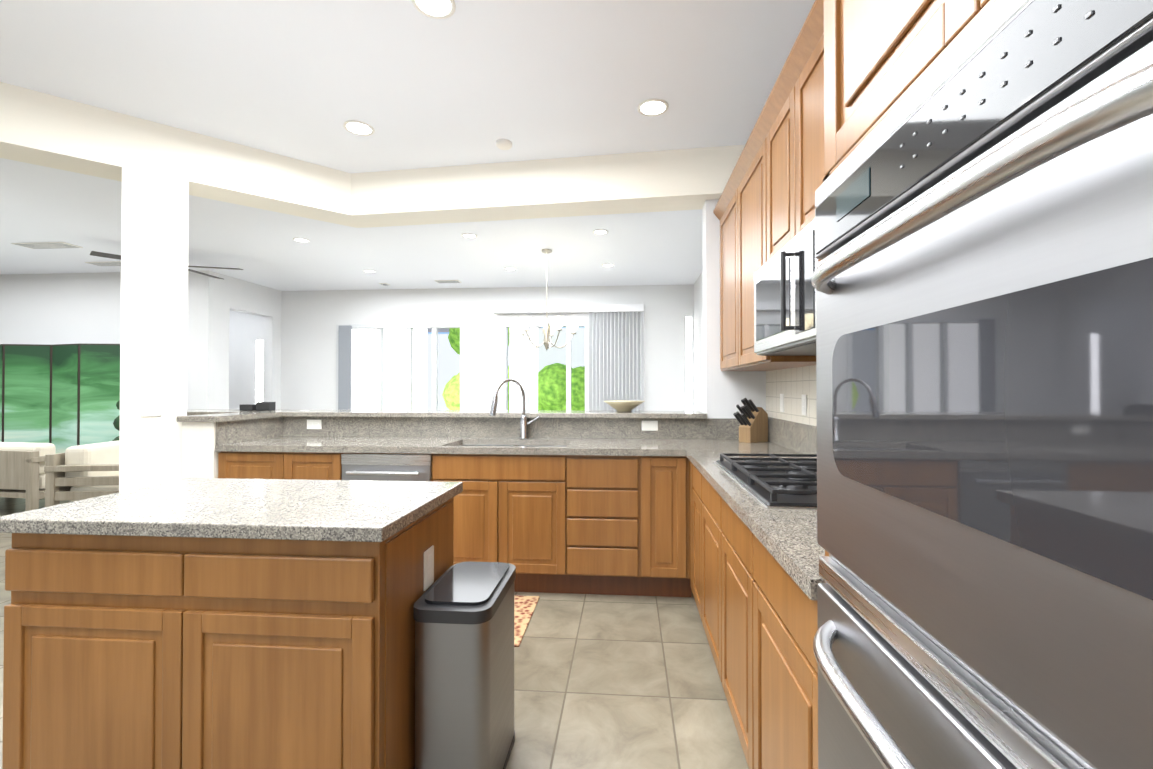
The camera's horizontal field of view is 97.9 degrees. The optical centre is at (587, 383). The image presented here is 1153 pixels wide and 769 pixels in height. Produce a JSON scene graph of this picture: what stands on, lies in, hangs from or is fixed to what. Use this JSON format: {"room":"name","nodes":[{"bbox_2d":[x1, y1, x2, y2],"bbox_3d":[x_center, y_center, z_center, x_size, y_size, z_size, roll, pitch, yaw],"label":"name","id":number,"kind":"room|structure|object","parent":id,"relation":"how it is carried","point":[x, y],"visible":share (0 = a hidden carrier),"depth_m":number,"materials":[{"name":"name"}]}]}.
{"room":"kitchen","nodes":[
{"label":"kitchen","id":0,"kind":"room"},
{"bbox_2d":[0,271,197,408],"bbox_3d":[-8.123,-0.078,6.936,5.950,2.840,0.150,0,-1,4],"label":"wall","id":1,"kind":"structure","parent":0,"point":[62,308],"depth_m":6.78,"materials":[{"name":"white paint"}]},
{"bbox_2d":[182,422,220,478],"bbox_3d":[-2.477,0.778,3.533,0.218,1.063,0.643,0,-1,4],"label":"wall","id":2,"kind":"structure","parent":0,"point":[199,456],"depth_m":3.21,"materials":[{"name":"beige paint"}]},
{"bbox_2d":[197,270,281,408],"bbox_3d":[-5.027,-0.073,7.396,0.150,2.840,1.550,0,-1,4],"label":"wall","id":3,"kind":"structure","parent":0,"point":[237,318],"depth_m":7.44,"materials":[{"name":"white paint"}]},
{"bbox_2d":[0,158,702,290],"bbox_3d":[-4.580,-1.578,3.839,13.500,0.100,12.100,0,-1,4],"label":"ceiling","id":4,"kind":"structure","parent":0,"point":[39,203],"depth_m":5.48,"materials":[{"name":"white paint"}]},
{"bbox_2d":[11,242,82,248],"bbox_3d":[-5.852,-1.505,5.429,0.630,0.013,0.227,0,-1,4],"label":"ceiling vent","id":5,"kind":"object","parent":4,"relation":"in","point":[44,245],"depth_m":5.44,"materials":[{"name":"white plastic"}]},
{"bbox_2d":[85,261,120,265],"bbox_3d":[-5.938,-1.497,6.216,0.497,0.013,0.196,0,-1,4],"label":"ceiling vent","id":6,"kind":"object","parent":4,"relation":"in","point":[109,263],"depth_m":6.22,"materials":[{"name":"white plastic"}]},
{"bbox_2d":[90,251,242,278],"bbox_3d":[-4.763,-1.399,5.799,1.331,0.220,1.280,0,-1,4],"label":"ceiling fan","id":7,"kind":"object","parent":4,"relation":"hanging from","point":[102,254],"visible":0.23,"depth_m":5.75,"materials":[{"name":"brown"}]},
{"bbox_2d":[0,82,368,227],"bbox_3d":[-5.301,-1.543,1.206,9.212,0.380,0.300,0,-1,-41],"label":"diagonal beam","id":8,"kind":"structure","parent":4,"relation":"attached to","point":[45,129],"depth_m":3.22,"materials":[{"name":"beige paint"}]},
{"bbox_2d":[293,238,309,242],"bbox_3d":[-3.014,-1.509,5.271,0.156,0.007,0.156,0,-1,4],"label":"recessed light","id":9,"kind":"object","parent":4,"relation":"in","point":[303,240],"visible":0.96,"depth_m":5.27,"materials":[{"name":"white plastic"}]},
{"bbox_2d":[363,270,375,272],"bbox_3d":[-2.904,-1.496,6.666,0.156,0.007,0.156,0,-1,4],"label":"recessed light","id":10,"kind":"object","parent":4,"relation":"in","point":[370,271],"visible":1,"depth_m":6.67,"materials":[{"name":"white plastic"}]},
{"bbox_2d":[435,280,461,282],"bbox_3d":[-2.024,-1.487,7.252,0.360,0.013,0.161,0,-1,4],"label":"ceiling vent","id":11,"kind":"object","parent":4,"relation":"in","point":[438,281],"depth_m":7.26,"materials":[{"name":"white plastic"}]},
{"bbox_2d":[462,233,476,237],"bbox_3d":[-1.210,-1.511,5.119,0.156,0.007,0.156,0,-1,4],"label":"recessed light","id":12,"kind":"object","parent":4,"relation":"in","point":[468,235],"visible":0.96,"depth_m":5.11,"materials":[{"name":"white plastic"}]},
{"bbox_2d":[517,249,578,350],"bbox_3d":[-0.461,-0.940,5.685,0.720,1.140,0.693,0,-1,4],"label":"chandelier","id":13,"kind":"object","parent":4,"relation":"hanging from","point":[548,329],"visible":1,"depth_m":5.63,"materials":[{"name":"white glass"}]},
{"bbox_2d":[351,144,745,226],"bbox_3d":[-0.286,-1.518,3.848,3.194,0.380,0.299,0,-1,9],"label":"beam","id":14,"kind":"structure","parent":4,"relation":"attached to","point":[668,180],"depth_m":3.73,"materials":[{"name":"beige paint"}]},
{"bbox_2d":[593,229,607,234],"bbox_3d":[0.124,-1.512,4.994,0.156,0.007,0.156,0,-1,4],"label":"recessed light","id":15,"kind":"object","parent":4,"relation":"in","point":[600,231],"visible":0.98,"depth_m":4.98,"materials":[{"name":"white plastic"}]},
{"bbox_2d":[602,263,613,266],"bbox_3d":[0.250,-1.499,6.338,0.156,0.007,0.156,0,-1,4],"label":"recessed light","id":16,"kind":"object","parent":4,"relation":"in","point":[607,265],"visible":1,"depth_m":6.35,"materials":[{"name":"white plastic"}]},
{"bbox_2d":[0,497,748,768],"bbox_3d":[-4.580,1.362,3.811,13.500,0.100,12.100,0,-1,4],"label":"floor","id":17,"kind":"structure","parent":0,"point":[601,681],"depth_m":2.14,"materials":[{"name":"tile"}]},
{"bbox_2d":[0,442,55,510],"bbox_3d":[-6.157,0.968,5.448,1.620,0.720,0.860,0,-1,9],"label":"sofa","id":18,"kind":"object","parent":17,"relation":"on","point":[22,472],"visible":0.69,"depth_m":4.96,"materials":[{"name":"brown wood"}]},
{"bbox_2d":[0,343,119,453],"bbox_3d":[-6.799,0.402,6.354,2.200,1.810,0.145,0,-1,4],"label":"window","id":19,"kind":"structure","parent":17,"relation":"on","point":[62,398],"depth_m":6.33,"materials":[{"name":"green glass"}]},
{"bbox_2d":[44,441,118,506],"bbox_3d":[-4.370,0.941,4.772,0.810,0.760,0.740,0,-1,-6],"label":"armchair","id":20,"kind":"object","parent":17,"relation":"on","point":[78,473],"visible":0.35,"depth_m":4.43,"materials":[{"name":"beige fabric"}]},
{"bbox_2d":[112,400,119,440],"bbox_3d":[-5.616,0.752,6.085,0.320,1.165,0.320,0,-1,4],"label":"topiary plant","id":21,"kind":"object","parent":17,"relation":"on","point":[116,423],"visible":0.1,"depth_m":6.00,"materials":[{"name":"green plant"}]},
{"bbox_2d":[119,167,188,491],"bbox_3d":[-2.844,-0.018,3.294,0.322,2.650,0.300,0,-1,-41],"label":"column","id":22,"kind":"structure","parent":17,"relation":"on","point":[154,291],"depth_m":3.18,"materials":[{"name":"beige paint"}]},
{"bbox_2d":[141,397,161,416],"bbox_3d":[-2.754,0.146,3.164,0.100,0.120,0.010,0,-1,-41],"label":"switch plate","id":23,"kind":"object","parent":22,"relation":"attached to","point":[151,407],"visible":1,"depth_m":3.16,"materials":[{"name":"white plastic"}]},
{"bbox_2d":[0,478,462,768],"bbox_3d":[-1.074,0.834,1.662,1.132,0.915,0.645,0,-1,4],"label":"kitchen island","id":24,"kind":"object","parent":17,"relation":"on","point":[211,623],"visible":0.98,"depth_m":1.38,"materials":[{"name":"brown wood"}]},
{"bbox_2d":[413,561,515,768],"bbox_3d":[-0.397,0.975,1.676,0.242,0.632,0.410,0,-1,4],"label":"trash can","id":25,"kind":"object","parent":17,"relation":"on","point":[463,616],"visible":1,"depth_m":1.48,"materials":[{"name":"silver metal"}]},
{"bbox_2d":[514,595,539,646],"bbox_3d":[-0.757,1.298,2.804,0.880,0.008,0.590,0,-1,4],"label":"kitchen rug","id":26,"kind":"object","parent":17,"relation":"on","point":[524,607],"visible":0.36,"depth_m":2.83,"materials":[{"name":"fabric"}]},
{"bbox_2d":[176,0,1152,768],"bbox_3d":[-1.194,0.022,2.186,4.707,2.548,3.896,0,-1,4],"label":"kitchen cabinets","id":27,"kind":"object","parent":17,"relation":"on","point":[904,520],"visible":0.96,"depth_m":0.62,"materials":[{"name":"brown wood"}]},
{"bbox_2d":[341,454,431,480],"bbox_3d":[-1.261,0.873,3.133,0.575,0.865,0.131,0,-1,4],"label":"dishwasher","id":28,"kind":"object","parent":27,"relation":"in","point":[373,467],"depth_m":3.12,"materials":[{"name":"silver metal"}]},
{"bbox_2d":[176,409,824,599],"bbox_3d":[-1.161,0.312,2.603,4.707,0.224,3.053,0,-1,4],"label":"countertop","id":29,"kind":"structure","parent":27,"relation":"on","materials":[{"name":"stone"}]},
{"bbox_2d":[460,445,564,446],"bbox_3d":[-0.519,0.529,3.350,0.788,0.196,0.400,0,-1,4],"label":"sink","id":30,"kind":"object","parent":27,"relation":"in","point":[460,445],"depth_m":3.53,"materials":[{"name":"silver metal"}]},
{"bbox_2d":[490,379,539,438],"bbox_3d":[-0.507,0.178,3.526,0.311,0.432,0.261,0,-1,4],"label":"faucet","id":31,"kind":"object","parent":27,"relation":"on","point":[523,416],"depth_m":3.60,"materials":[{"name":"silver metal"}]},
{"bbox_2d":[604,400,644,411],"bbox_3d":[0.277,0.171,3.848,0.320,0.081,0.320,0,-1,4],"label":"bowl","id":32,"kind":"object","parent":27,"relation":"on","point":[620,405],"depth_m":3.76,"materials":[{"name":"beige ceramic"}]},
{"bbox_2d":[714,453,816,508],"bbox_3d":[0.836,0.354,1.956,0.524,0.050,0.934,0,-1,4],"label":"cooktop","id":33,"kind":"object","parent":27,"relation":"in","point":[775,482],"depth_m":1.86,"materials":[{"name":"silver metal"}]},
{"bbox_2d":[754,219,821,355],"bbox_3d":[0.919,-0.324,1.921,0.450,0.384,0.780,0,-1,4],"label":"microwave","id":34,"kind":"object","parent":27,"relation":"in","point":[784,292],"depth_m":1.80,"materials":[{"name":"silver metal"}]},
{"bbox_2d":[811,0,1152,768],"bbox_3d":[0.376,0.341,0.527,0.118,1.398,0.776,0,-1,4],"label":"double oven","id":35,"kind":"object","parent":27,"relation":"in","point":[982,281],"depth_m":0.46,"materials":[{"name":"silver metal"}]},
{"bbox_2d":[0,0,814,172],"bbox_3d":[-3.618,-1.736,0.896,9.720,0.100,6.380,0,-1,4],"label":"ceiling","id":36,"kind":"structure","parent":0,"point":[469,82],"depth_m":2.67,"materials":[{"name":"white paint"}]},
{"bbox_2d":[343,120,374,135],"bbox_3d":[-1.486,-1.659,3.256,0.186,0.007,0.186,0,-1,4],"label":"recessed light","id":37,"kind":"object","parent":36,"relation":"in","point":[358,128],"visible":1,"depth_m":3.25,"materials":[{"name":"white plastic"}]},
{"bbox_2d":[412,0,455,18],"bbox_3d":[-0.676,-1.669,2.200,0.186,0.007,0.186,0,-1,4],"label":"recessed light","id":38,"kind":"object","parent":36,"relation":"in","point":[439,9],"visible":1,"depth_m":2.22,"materials":[{"name":"white plastic"}]},
{"bbox_2d":[496,139,511,149],"bbox_3d":[-0.578,-1.645,3.456,0.110,0.032,0.110,0,-1,4],"label":"smoke detector","id":39,"kind":"object","parent":36,"relation":"attached to","point":[503,144],"visible":1,"depth_m":3.43,"materials":[{"name":"white plastic"}]},
{"bbox_2d":[637,98,668,115],"bbox_3d":[0.391,-1.661,3.019,0.186,0.007,0.186,0,-1,4],"label":"recessed light","id":40,"kind":"object","parent":36,"relation":"in","point":[653,107],"visible":1,"depth_m":3.02,"materials":[{"name":"white plastic"}]},
{"bbox_2d":[281,284,693,410],"bbox_3d":[-1.728,-0.069,7.839,6.660,2.840,0.150,0,-1,4],"label":"wall","id":41,"kind":"structure","parent":0,"point":[310,320],"depth_m":7.77,"materials":[{"name":"white paint"}]},
{"bbox_2d":[256,317,691,410],"bbox_3d":[-1.881,0.171,7.793,6.900,2.360,0.160,0,-1,4],"label":"window frames","id":42,"kind":"structure","parent":41,"relation":"in","point":[343,365],"depth_m":7.83,"materials":[{"name":"white"}]},
{"bbox_2d":[493,304,643,410],"bbox_3d":[-0.302,0.059,7.585,2.282,2.500,0.090,0,-1,4],"label":"vertical blinds","id":43,"kind":"object","parent":42,"relation":"attached to","point":[595,310],"visible":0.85,"depth_m":7.53,"materials":[{"name":"white plastic"}]},
{"bbox_2d":[694,271,702,411],"bbox_3d":[1.268,-0.301,2.490,0.150,3.200,10.350,0,-1,4],"label":"wall","id":44,"kind":"structure","parent":0,"point":[698,344],"depth_m":7.03,"materials":[{"name":"white paint"}]},
{"bbox_2d":[702,199,765,417],"bbox_3d":[1.069,-0.008,3.669,0.428,2.638,0.165,0,-1,4],"label":"wall","id":45,"kind":"structure","parent":0,"point":[725,393],"depth_m":3.60,"materials":[{"name":"white paint"}]},
{"label":"outside","id":46,"kind":"structure","parent":0,"visible":0},
{"bbox_2d":[427,327,584,333],"bbox_3d":[4.577,-20.643,60.033,120.000,55.000,0.200,0,-1,4],"label":"sky","id":47,"kind":"structure","parent":46,"point":[448,332],"depth_m":61.51,"materials":[{"name":"blue"}]},
{"bbox_3d":[-1.633,1.530,19.006,22.000,0.100,22.140,0,-1,4],"label":"ground","id":48,"kind":"structure","parent":46,"visible":0},
{"bbox_2d":[351,327,537,409],"bbox_3d":[-2.627,-0.327,9.040,3.380,3.420,0.600,0,-1,4],"label":"wall","id":49,"kind":"structure","parent":48,"relation":"on","point":[364,371],"depth_m":8.84,"materials":[{"name":"white paint"}]},
{"bbox_2d":[427,327,584,409],"bbox_3d":[-2.804,-1.001,19.443,10.800,4.970,9.500,0,-1,4],"label":"house","id":50,"kind":"structure","parent":48,"relation":"on","point":[448,362],"depth_m":19.21,"materials":[{"name":"grey"}]},
{"bbox_2d":[442,328,584,410],"bbox_3d":[-1.100,-0.641,11.732,5.461,4.322,3.968,0,-1,4],"label":"hedge","id":51,"kind":"object","parent":48,"relation":"on","point":[551,386],"visible":0.04,"depth_m":9.94,"materials":[{"name":"green plant"}]}
]}

